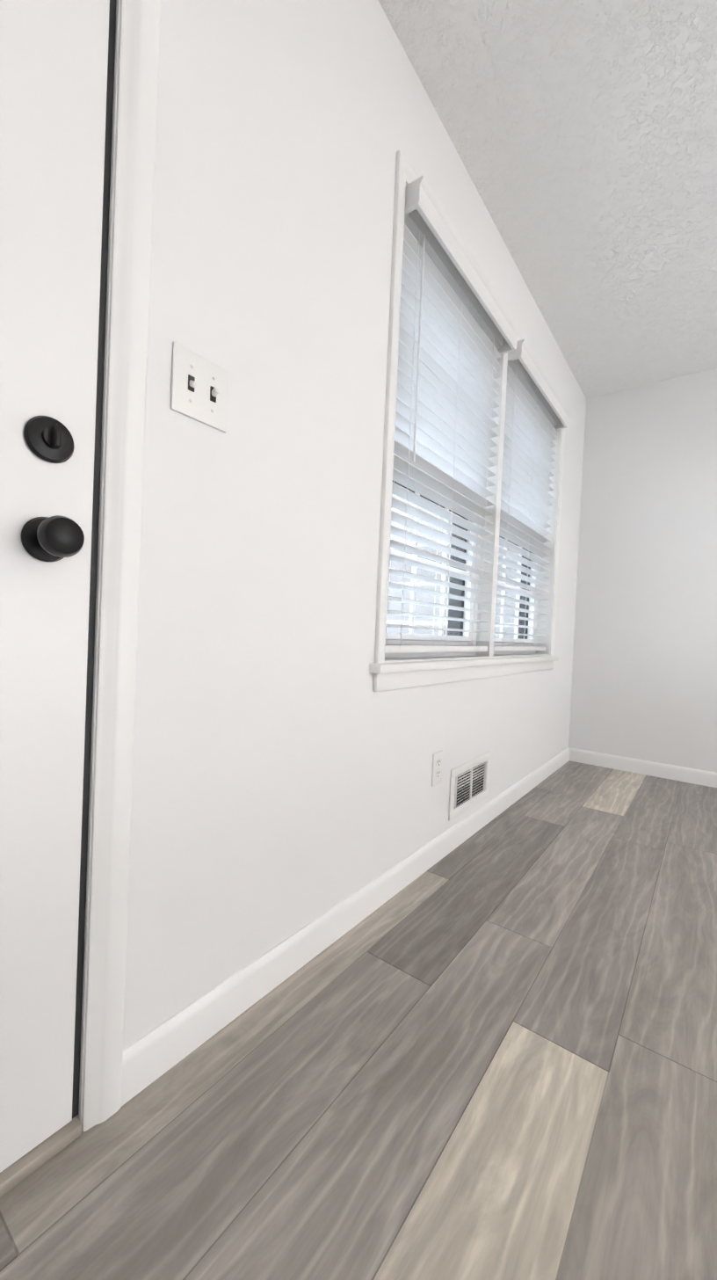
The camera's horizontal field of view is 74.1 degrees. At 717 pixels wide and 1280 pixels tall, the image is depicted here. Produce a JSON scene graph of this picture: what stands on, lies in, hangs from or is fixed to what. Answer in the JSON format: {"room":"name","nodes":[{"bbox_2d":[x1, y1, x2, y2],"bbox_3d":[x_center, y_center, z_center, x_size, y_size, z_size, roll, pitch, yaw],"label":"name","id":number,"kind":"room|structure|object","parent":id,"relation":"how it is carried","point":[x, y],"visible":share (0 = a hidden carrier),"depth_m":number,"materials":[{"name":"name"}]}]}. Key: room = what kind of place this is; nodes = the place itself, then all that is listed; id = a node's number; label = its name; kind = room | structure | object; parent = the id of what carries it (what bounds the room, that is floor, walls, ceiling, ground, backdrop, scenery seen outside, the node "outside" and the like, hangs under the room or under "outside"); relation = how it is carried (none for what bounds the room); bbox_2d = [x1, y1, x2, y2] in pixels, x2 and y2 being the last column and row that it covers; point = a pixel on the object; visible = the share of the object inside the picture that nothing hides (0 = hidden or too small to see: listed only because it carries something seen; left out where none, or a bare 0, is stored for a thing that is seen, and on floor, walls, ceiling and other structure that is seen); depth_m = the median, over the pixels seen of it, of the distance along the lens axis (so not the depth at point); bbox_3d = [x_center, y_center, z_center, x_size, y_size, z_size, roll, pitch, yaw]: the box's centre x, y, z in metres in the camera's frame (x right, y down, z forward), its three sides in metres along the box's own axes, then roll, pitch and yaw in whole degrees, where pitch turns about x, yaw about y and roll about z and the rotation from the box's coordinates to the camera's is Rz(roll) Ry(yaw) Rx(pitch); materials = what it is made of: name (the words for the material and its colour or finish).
{"room":"empty living room","nodes":[
{"label":"empty living room","id":0,"kind":"room"},
{"bbox_2d":[123,0,586,1048],"bbox_3d":[0.019,-0.436,1.440,0.200,2.440,4.987,3,1,37],"label":"wall","id":1,"kind":"structure","parent":0,"point":[281,784],"depth_m":1.03,"materials":[{"name":"white paint"}]},
{"bbox_2d":[0,0,109,1172],"bbox_3d":[-0.674,-0.266,0.351,0.117,2.032,0.925,3,1,37],"label":"front door","id":2,"kind":"structure","parent":1,"relation":"in","point":[54,58],"depth_m":0.68,"materials":[{"name":"white"}]},
{"bbox_2d":[0,0,159,1197],"bbox_3d":[-0.748,-0.293,0.419,0.216,2.122,1.048,3,1,37],"label":"door frame","id":3,"kind":"structure","parent":1,"relation":"attached to","point":[126,259],"depth_m":0.75,"materials":[{"name":"white wood"}]},
{"bbox_2d":[170,341,228,432],"bbox_3d":[-0.281,-0.455,0.858,0.019,0.116,0.116,3,1,37],"label":"switch plate","id":4,"kind":"object","parent":1,"relation":"attached to","point":[200,389],"visible":1,"depth_m":0.85,"materials":[{"name":"white plastic"}]},
{"bbox_2d":[120,747,574,1106],"bbox_3d":[0.508,0.755,1.999,0.013,0.085,3.022,3,1,37],"label":"baseboard","id":5,"kind":"structure","parent":1,"relation":"attached to","point":[150,1057],"depth_m":1.09,"materials":[{"name":"white wood"}]},
{"bbox_2d":[431,750,443,786],"bbox_3d":[0.281,0.454,1.679,0.009,0.116,0.072,3,1,37],"label":"electrical outlet plate","id":6,"kind":"object","parent":1,"relation":"attached to","point":[437,767],"visible":1,"depth_m":1.67,"materials":[{"name":"white plastic"}]},
{"bbox_2d":[448,751,490,820],"bbox_3d":[0.456,0.582,1.923,0.007,0.192,0.380,3,1,37],"label":"air vent","id":7,"kind":"object","parent":1,"relation":"in","point":[469,781],"visible":1,"depth_m":1.90,"materials":[{"name":"white metal"}]},
{"bbox_2d":[369,150,571,691],"bbox_3d":[0.562,-0.597,2.104,0.258,1.506,1.870,3,1,37],"label":"window unit","id":8,"kind":"structure","parent":1,"relation":"in","point":[483,414],"depth_m":1.78,"materials":[{"name":"white plastic"}]},
{"bbox_2d":[483,338,571,651],"bbox_3d":[0.882,-0.617,2.416,0.124,1.349,0.825,3,1,37],"label":"window blind","id":9,"kind":"object","parent":8,"relation":"attached to","point":[535,414],"depth_m":2.42,"materials":[{"name":"white plastic"}]},
{"bbox_2d":[0,760,716,1279],"bbox_3d":[2.156,0.930,-0.189,5.390,0.050,4.987,3,1,37],"label":"floor","id":10,"kind":"structure","parent":0,"point":[487,1052],"depth_m":0.82,"materials":[{"name":"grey laminate"}]},
{"bbox_2d":[378,0,716,399],"bbox_3d":[2.205,-1.586,-0.185,5.540,0.100,4.987,3,1,37],"label":"ceiling","id":11,"kind":"structure","parent":0,"point":[583,134],"depth_m":1.59,"materials":[{"name":"white paint"}]},
{"bbox_2d":[568,367,716,772],"bbox_3d":[3.668,-0.282,1.688,5.340,2.440,0.200,3,1,37],"label":"wall","id":12,"kind":"structure","parent":0,"point":[644,678],"depth_m":2.96,"materials":[{"name":"white paint"}]},
{"bbox_2d":[570,748,716,787],"bbox_3d":[3.474,0.889,1.682,5.140,0.085,0.013,3,1,37],"label":"baseboard","id":13,"kind":"structure","parent":12,"relation":"attached to","point":[681,774],"depth_m":2.94,"materials":[{"name":"white wood"}]},
{"bbox_3d":[-28.987,-0.947,34.650,86.060,0.956,100.000,3,1,37],"label":"ground","id":14,"kind":"structure","parent":0,"visible":0},
{"bbox_2d":[385,458,519,638],"bbox_3d":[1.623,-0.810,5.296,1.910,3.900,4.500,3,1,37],"label":"building","id":15,"kind":"structure","parent":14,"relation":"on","point":[427,609],"depth_m":3.63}
]}

